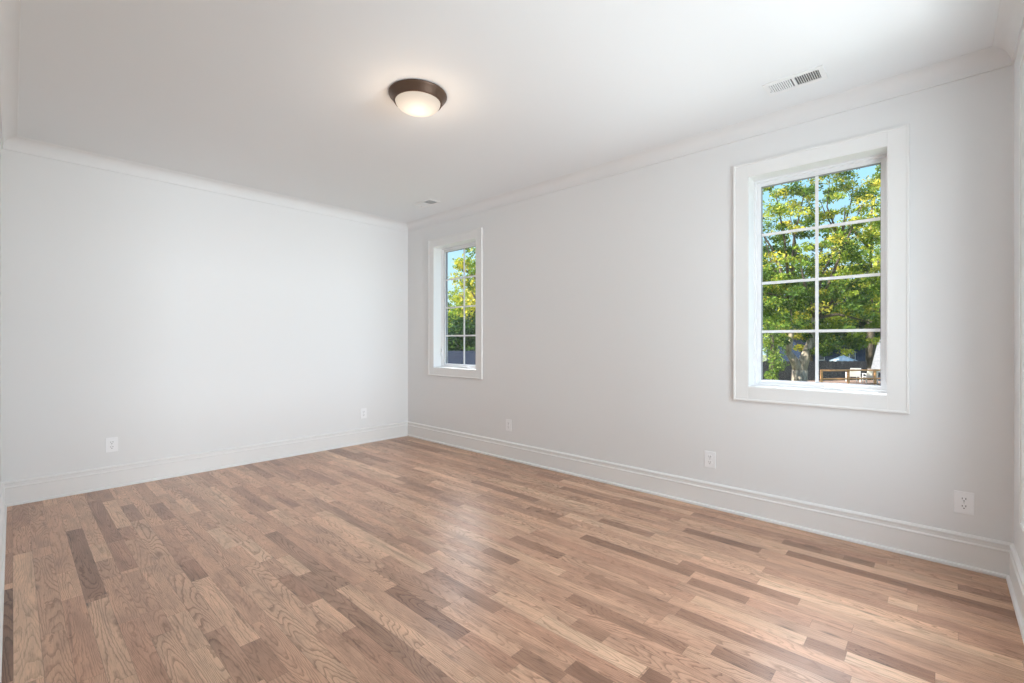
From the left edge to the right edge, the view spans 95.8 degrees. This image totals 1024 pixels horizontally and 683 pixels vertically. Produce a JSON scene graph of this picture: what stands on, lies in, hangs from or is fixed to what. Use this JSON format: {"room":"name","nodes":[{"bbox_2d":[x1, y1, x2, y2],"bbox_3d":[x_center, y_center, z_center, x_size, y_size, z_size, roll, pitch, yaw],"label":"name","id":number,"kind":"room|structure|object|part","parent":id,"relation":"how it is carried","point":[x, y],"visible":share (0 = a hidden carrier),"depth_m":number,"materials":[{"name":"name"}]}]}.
{"room":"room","nodes":[
{"label":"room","id":0,"kind":"room"},
{"bbox_2d":[0,139,0,488],"bbox_3d":[-1.833,-0.160,1.501,5.630,2.960,0.180,0,0,43],"label":"wall","id":1,"kind":"structure","parent":0,"point":[0,139],"depth_m":3.20,"materials":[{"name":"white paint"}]},
{"bbox_2d":[0,482,6,682],"bbox_3d":[-1.762,1.110,1.577,5.270,0.180,0.029,0,0,43],"label":"baseboard","id":2,"kind":"structure","parent":1,"relation":"attached to","point":[3,508],"depth_m":2.45,"materials":[{"name":"white paint"}]},
{"bbox_2d":[0,0,20,148],"bbox_3d":[-1.745,-1.444,1.597,5.270,0.092,0.081,0,0,43],"label":"trim","id":3,"kind":"structure","parent":1,"relation":"attached to","point":[10,10],"depth_m":2.48,"materials":[{"name":"white paint"}]},
{"bbox_2d":[1,149,407,481],"bbox_3d":[-2.584,-0.160,4.701,0.180,2.960,3.495,0,0,43],"label":"wall","id":4,"kind":"structure","parent":0,"point":[163,319],"depth_m":4.12,"materials":[{"name":"white paint"}]},
{"bbox_2d":[106,437,117,452],"bbox_3d":[-3.287,0.848,3.803,0.008,0.118,0.078,0,0,43],"label":"electrical outlet","id":5,"kind":"object","parent":4,"relation":"attached to","point":[111,443],"visible":1,"depth_m":3.80,"materials":[{"name":"white plastic"}]},
{"bbox_2d":[3,421,407,506],"bbox_3d":[-2.507,1.110,4.630,0.029,0.180,3.495,0,0,43],"label":"baseboard","id":6,"kind":"structure","parent":4,"relation":"attached to","point":[34,489],"depth_m":4.13,"materials":[{"name":"white paint"}]},
{"bbox_2d":[3,136,407,231],"bbox_3d":[-2.488,-1.444,4.612,0.081,0.092,3.495,0,0,43],"label":"trim","id":7,"kind":"structure","parent":4,"relation":"attached to","point":[17,144],"depth_m":4.12,"materials":[{"name":"white paint"}]},
{"bbox_2d":[360,408,366,418],"bbox_3d":[-1.751,0.848,5.462,0.008,0.118,0.078,0,0,43],"label":"electrical outlet","id":8,"kind":"object","parent":4,"relation":"attached to","point":[363,412],"visible":1,"depth_m":5.46,"materials":[{"name":"white plastic"}]},
{"bbox_2d":[17,0,999,222],"bbox_3d":[-0.585,-1.590,2.849,5.630,0.200,3.855,0,0,43],"label":"ceiling","id":9,"kind":"structure","parent":0,"point":[290,98],"depth_m":2.61,"materials":[{"name":"white paint"}]},
{"bbox_2d":[388,79,446,116],"bbox_3d":[-0.567,-1.436,2.793,0.347,0.108,0.347,0,0,43],"label":"ceiling light","id":10,"kind":"object","parent":9,"relation":"attached to","point":[414,97],"visible":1,"depth_m":2.70,"materials":[{"name":"brown metal"}]},
{"bbox_3d":[-0.567,-1.418,2.793,0.267,0.072,0.267,0,0,43],"label":"lamp shade","id":11,"kind":"part","parent":10,"relation":"part of","materials":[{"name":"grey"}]},
{"bbox_2d":[412,199,440,207],"bbox_3d":[-0.919,-1.486,4.982,0.296,0.009,0.166,0,0,43],"label":"ceiling vent","id":12,"kind":"object","parent":9,"relation":"in","point":[428,202],"visible":1,"depth_m":4.98,"materials":[{"name":"white metal"}]},
{"bbox_2d":[762,65,827,96],"bbox_3d":[1.618,-1.486,2.650,0.296,0.009,0.166,0,0,43],"label":"ceiling vent","id":13,"kind":"object","parent":9,"relation":"in","point":[818,73],"visible":1,"depth_m":2.64,"materials":[{"name":"white metal"}]},
{"bbox_2d":[1,436,1023,682],"bbox_3d":[-0.550,1.260,2.886,5.370,0.120,3.785,0,0,43],"label":"floor","id":14,"kind":"structure","parent":0,"point":[406,559],"depth_m":2.23,"materials":[{"name":"brown wood"}]},
{"bbox_2d":[408,65,1013,542],"bbox_3d":[0.664,-0.160,4.197,5.630,2.960,0.180,0,0,43],"label":"wall","id":15,"kind":"structure","parent":0,"point":[608,301],"depth_m":3.33,"materials":[{"name":"white paint"}]},
{"bbox_2d":[428,228,482,378],"bbox_3d":[-0.603,-0.408,5.354,0.935,1.630,0.201,0,0,43],"label":"window","id":16,"kind":"structure","parent":15,"relation":"in","point":[438,248],"depth_m":5.52,"materials":[{"name":"white paint"}]},
{"bbox_3d":[-0.559,-0.408,5.400,0.737,1.432,0.073,0,0,43],"label":"frame","id":17,"kind":"part","parent":16,"relation":"part of","materials":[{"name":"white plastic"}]},
{"bbox_3d":[-0.555,-0.408,5.405,0.709,1.404,0.045,0,0,43],"label":"sash","id":18,"kind":"part","parent":16,"relation":"part of","materials":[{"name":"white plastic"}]},
{"bbox_2d":[446,249,475,363],"bbox_3d":[-0.557,-0.408,5.403,0.661,1.356,0.008,0,0,43],"label":"grille","id":19,"kind":"object","parent":16,"relation":"attached to","point":[447,250],"depth_m":5.47,"materials":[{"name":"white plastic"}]},
{"bbox_2d":[506,419,511,430],"bbox_3d":[-0.035,0.852,4.716,0.078,0.118,0.008,0,0,43],"label":"electrical outlet","id":20,"kind":"object","parent":15,"relation":"attached to","point":[508,421],"visible":1,"depth_m":4.71,"materials":[{"name":"white plastic"}]},
{"bbox_2d":[407,46,1011,231],"bbox_3d":[0.575,-1.444,4.101,5.270,0.092,0.081,0,0,43],"label":"trim","id":21,"kind":"structure","parent":15,"relation":"attached to","point":[988,59],"depth_m":3.07,"materials":[{"name":"white paint"}]},
{"bbox_2d":[407,421,1012,578],"bbox_3d":[0.593,1.110,4.120,5.270,0.180,0.029,0,0,43],"label":"baseboard","id":22,"kind":"structure","parent":15,"relation":"attached to","point":[988,556],"depth_m":3.07,"materials":[{"name":"white paint"}]},
{"bbox_2d":[704,451,715,467],"bbox_3d":[1.434,0.855,3.355,0.078,0.118,0.008,0,0,43],"label":"electrical outlet","id":23,"kind":"object","parent":15,"relation":"attached to","point":[709,457],"visible":1,"depth_m":3.35,"materials":[{"name":"white plastic"}]},
{"bbox_2d":[733,124,909,413],"bbox_3d":[1.953,-0.408,2.986,0.935,1.630,0.201,0,0,43],"label":"window","id":24,"kind":"structure","parent":15,"relation":"in","point":[889,148],"depth_m":2.91,"materials":[{"name":"white paint"}]},
{"bbox_3d":[1.705,0.128,3.243,0.024,0.100,0.016,0,0,43],"label":"lock lever","id":25,"kind":"part","parent":24,"relation":"part of","materials":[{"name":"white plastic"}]},
{"bbox_3d":[1.996,-0.408,3.033,0.737,1.432,0.073,0,0,43],"label":"frame","id":26,"kind":"part","parent":24,"relation":"part of","materials":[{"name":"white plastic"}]},
{"bbox_2d":[762,176,879,381],"bbox_3d":[1.999,-0.408,3.035,0.661,1.356,0.008,0,0,43],"label":"grille","id":27,"kind":"object","parent":24,"relation":"attached to","point":[795,178],"depth_m":3.04,"materials":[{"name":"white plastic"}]},
{"bbox_3d":[2.000,-0.408,3.037,0.709,1.404,0.045,0,0,43],"label":"sash","id":28,"kind":"part","parent":24,"relation":"part of","materials":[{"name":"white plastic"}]},
{"bbox_3d":[2.039,0.294,2.933,0.110,0.028,0.054,0,0,43],"label":"crank handle","id":29,"kind":"part","parent":24,"relation":"part of","materials":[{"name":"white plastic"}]},
{"bbox_2d":[954,490,973,515],"bbox_3d":[2.401,0.857,2.459,0.078,0.118,0.008,0,0,43],"label":"electrical outlet","id":30,"kind":"object","parent":15,"relation":"attached to","point":[963,501],"visible":1,"depth_m":2.46,"materials":[{"name":"white plastic"}]},
{"bbox_2d":[960,496,968,501],"bbox_3d":[2.400,0.838,2.458,0.034,0.027,0.004,0,0,43],"label":"receptacle","id":31,"kind":"object","parent":30,"relation":"attached to","point":[962,498],"depth_m":2.46,"materials":[{"name":"white plastic"}]},
{"bbox_2d":[960,504,968,509],"bbox_3d":[2.400,0.876,2.458,0.034,0.027,0.004,0,0,43],"label":"receptacle","id":32,"kind":"object","parent":30,"relation":"attached to","point":[962,506],"depth_m":2.46,"materials":[{"name":"white plastic"}]},
{"bbox_2d":[1014,28,1023,569],"bbox_3d":[1.414,-0.160,0.997,0.180,2.960,3.495,0,0,43],"label":"wall","id":33,"kind":"structure","parent":0,"point":[1018,534],"depth_m":2.25,"materials":[{"name":"white paint"}]},
{"bbox_2d":[992,0,1023,64],"bbox_3d":[1.319,-1.444,1.086,0.081,0.092,3.495,0,0,43],"label":"trim","id":34,"kind":"structure","parent":33,"relation":"attached to","point":[1009,26],"depth_m":2.15,"materials":[{"name":"white paint"}]},
{"bbox_2d":[1006,543,1023,642],"bbox_3d":[1.338,1.110,1.068,0.029,0.180,3.495,0,0,43],"label":"baseboard","id":35,"kind":"structure","parent":33,"relation":"attached to","point":[1015,579],"depth_m":2.10,"materials":[{"name":"white paint"}]},
{"bbox_2d":[1019,51,1023,533],"bbox_3d":[1.665,-0.200,1.286,0.201,1.974,1.724,0,0,43],"label":"window","id":36,"kind":"structure","parent":33,"relation":"in","point":[1021,66],"depth_m":1.97,"materials":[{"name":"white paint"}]},
{"bbox_3d":[1.602,-0.200,1.345,0.018,1.952,1.702,0,0,43],"label":"casing","id":37,"kind":"part","parent":36,"relation":"part of","materials":[{"name":"white paint"}]},
{"label":"outside","id":38,"kind":"structure","parent":0,"visible":0},
{"bbox_3d":[23.394,4.350,91.470,210.000,0.300,154.000,0,0,43],"label":"lawn","id":39,"kind":"structure","parent":38,"visible":0},
{"bbox_2d":[448,302,460,331],"bbox_3d":[-6.754,0.014,48.222,9.826,8.405,9.607,0,0,20],"label":"tree","id":40,"kind":"object","parent":39,"relation":"on","point":[448,302],"visible":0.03,"depth_m":47.84,"materials":[{"name":"green plant"}]},
{"bbox_2d":[448,277,472,327],"bbox_3d":[-4.005,-0.749,39.915,4.286,9.915,4.533,0,0,21],"label":"tree","id":41,"kind":"object","parent":39,"relation":"on","point":[456,292],"visible":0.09,"depth_m":39.58,"materials":[{"name":"green plant"}]},
{"bbox_2d":[448,247,475,319],"bbox_3d":[-1.877,-1.733,34.190,5.765,11.886,6.356,0,0,43],"label":"tree","id":42,"kind":"object","parent":39,"relation":"on","point":[470,291],"visible":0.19,"depth_m":33.38,"materials":[{"name":"green plant"}]},
{"bbox_2d":[448,310,475,350],"bbox_3d":[-2.821,1.067,30.882,5.327,6.287,5.415,0,0,43],"label":"tree","id":43,"kind":"object","parent":39,"relation":"on","point":[455,343],"visible":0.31,"depth_m":29.79,"materials":[{"name":"green plant"}]},
{"bbox_2d":[448,351,475,364],"bbox_3d":[-2.832,2.330,23.000,12.700,3.739,5.700,0,0,-20],"label":"house","id":44,"kind":"structure","parent":39,"relation":"on","point":[454,357],"depth_m":22.22,"materials":[{"name":"grey"}]},
{"bbox_2d":[763,320,789,379],"bbox_3d":[14.852,1.626,26.596,1.795,5.771,1.720,0,0,11],"label":"tree","id":45,"kind":"object","parent":39,"relation":"on","point":[774,368],"visible":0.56,"depth_m":26.33,"materials":[{"name":"green plant"}]},
{"bbox_2d":[763,234,813,328],"bbox_3d":[23.422,-3.395,46.235,11.978,15.201,12.378,0,0,43],"label":"tree","id":46,"kind":"object","parent":39,"relation":"on","point":[789,240],"visible":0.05,"depth_m":43.38,"materials":[{"name":"green plant"}]},
{"bbox_2d":[763,360,867,380],"bbox_3d":[23.858,2.875,38.049,10.720,2.650,0.122,0,0,0],"label":"fence","id":47,"kind":"object","parent":39,"relation":"on","point":[786,374],"visible":0.29,"depth_m":37.98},
{"bbox_2d":[763,327,875,360],"bbox_3d":[53.909,0.883,78.000,18.700,6.634,8.700,0,0,-7],"label":"house","id":48,"kind":"structure","parent":39,"relation":"on","point":[860,355],"depth_m":73.99,"materials":[{"name":"grey"}]},
{"bbox_2d":[763,165,879,381],"bbox_3d":[18.568,-4.917,28.497,16.853,18.233,8.501,0,0,-14],"label":"tree","id":49,"kind":"object","parent":39,"relation":"on","point":[852,311],"visible":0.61,"depth_m":27.39,"materials":[{"name":"green plant"}]},
{"bbox_2d":[765,260,877,360],"bbox_3d":[33.552,-2.489,52.264,13.240,13.395,12.171,0,0,-29],"label":"tree","id":50,"kind":"object","parent":39,"relation":"on","point":[824,282],"visible":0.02,"depth_m":49.55,"materials":[{"name":"green plant"}]},
{"bbox_2d":[829,355,856,360],"bbox_3d":[32.886,2.711,46.000,2.125,2.979,2.125,0,0,-25],"label":"patio umbrella","id":51,"kind":"object","parent":39,"relation":"on","point":[840,358],"visible":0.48,"depth_m":45.52,"materials":[{"name":"blue fabric"}]},
{"bbox_2d":[808,369,879,384],"bbox_3d":[23.627,3.046,32.614,6.163,2.308,2.740,0,0,-6],"label":"wooden deck","id":52,"kind":"object","parent":39,"relation":"on","point":[832,380],"visible":0.34,"depth_m":31.33,"materials":[{"name":"brown wood"}]},
{"bbox_3d":[22.686,3.096,31.226,0.120,2.208,0.100,0,0,-6],"label":"post","id":53,"kind":"part","parent":52,"relation":"part of","materials":[{"name":"brown wood"}]},
{"bbox_3d":[23.753,2.511,31.330,6.163,0.090,0.120,0,0,-6],"label":"rail","id":54,"kind":"part","parent":52,"relation":"part of","materials":[{"name":"brown wood"}]},
{"bbox_3d":[23.753,1.942,31.330,6.163,0.100,0.120,0,0,-6],"label":"rail","id":55,"kind":"part","parent":52,"relation":"part of","materials":[{"name":"brown wood"}]},
{"bbox_2d":[845,368,860,381],"bbox_3d":[24.138,2.361,32.724,0.740,1.000,0.718,0,0,14],"label":"patio chair","id":56,"kind":"object","parent":52,"relation":"on","point":[856,374],"visible":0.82,"depth_m":32.48,"materials":[{"name":"white plastic"}]},
{"bbox_3d":[24.075,2.141,32.470,0.640,0.560,0.195,0,0,14],"label":"backrest","id":57,"kind":"part","parent":56,"relation":"part of","materials":[{"name":"white plastic"}]},
{"bbox_2d":[862,371,877,382],"bbox_3d":[24.647,2.361,31.823,0.740,1.000,0.718,0,0,14],"label":"patio chair","id":58,"kind":"object","parent":52,"relation":"on","point":[869,374],"visible":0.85,"depth_m":31.61,"materials":[{"name":"white plastic"}]},
{"bbox_3d":[24.584,2.141,31.570,0.640,0.560,0.195,0,0,14],"label":"backrest","id":59,"kind":"part","parent":58,"relation":"part of","materials":[{"name":"white plastic"}]},
{"bbox_3d":[24.627,3.096,31.415,0.120,2.208,0.100,0,0,-6],"label":"post","id":60,"kind":"part","parent":52,"relation":"part of","materials":[{"name":"brown wood"}]},
{"bbox_2d":[819,279,879,368],"bbox_3d":[44.693,-2.254,58.171,14.231,12.925,14.675,0,0,43],"label":"tree","id":61,"kind":"object","parent":39,"relation":"on","point":[866,349],"visible":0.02,"depth_m":57.98,"materials":[{"name":"green plant"}]},
{"bbox_2d":[820,196,879,379],"bbox_3d":[35.570,-4.995,46.003,9.210,18.407,9.390,0,0,43],"label":"tree","id":62,"kind":"object","parent":39,"relation":"on","point":[871,348],"visible":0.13,"depth_m":45.90,"materials":[{"name":"green plant"}]},
{"bbox_2d":[849,299,879,346],"bbox_3d":[42.642,-1.021,49.881,10.896,10.452,11.486,0,0,43],"label":"tree","id":63,"kind":"object","parent":39,"relation":"on","point":[877,334],"visible":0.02,"depth_m":51.53,"materials":[{"name":"green plant"}]},
{"bbox_2d":[871,341,879,380],"bbox_3d":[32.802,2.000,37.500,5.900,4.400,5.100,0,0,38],"label":"patio umbrella","id":64,"kind":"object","parent":39,"relation":"on","point":[876,361],"visible":0.02,"depth_m":37.69,"materials":[{"name":"white fabric"}]}
]}

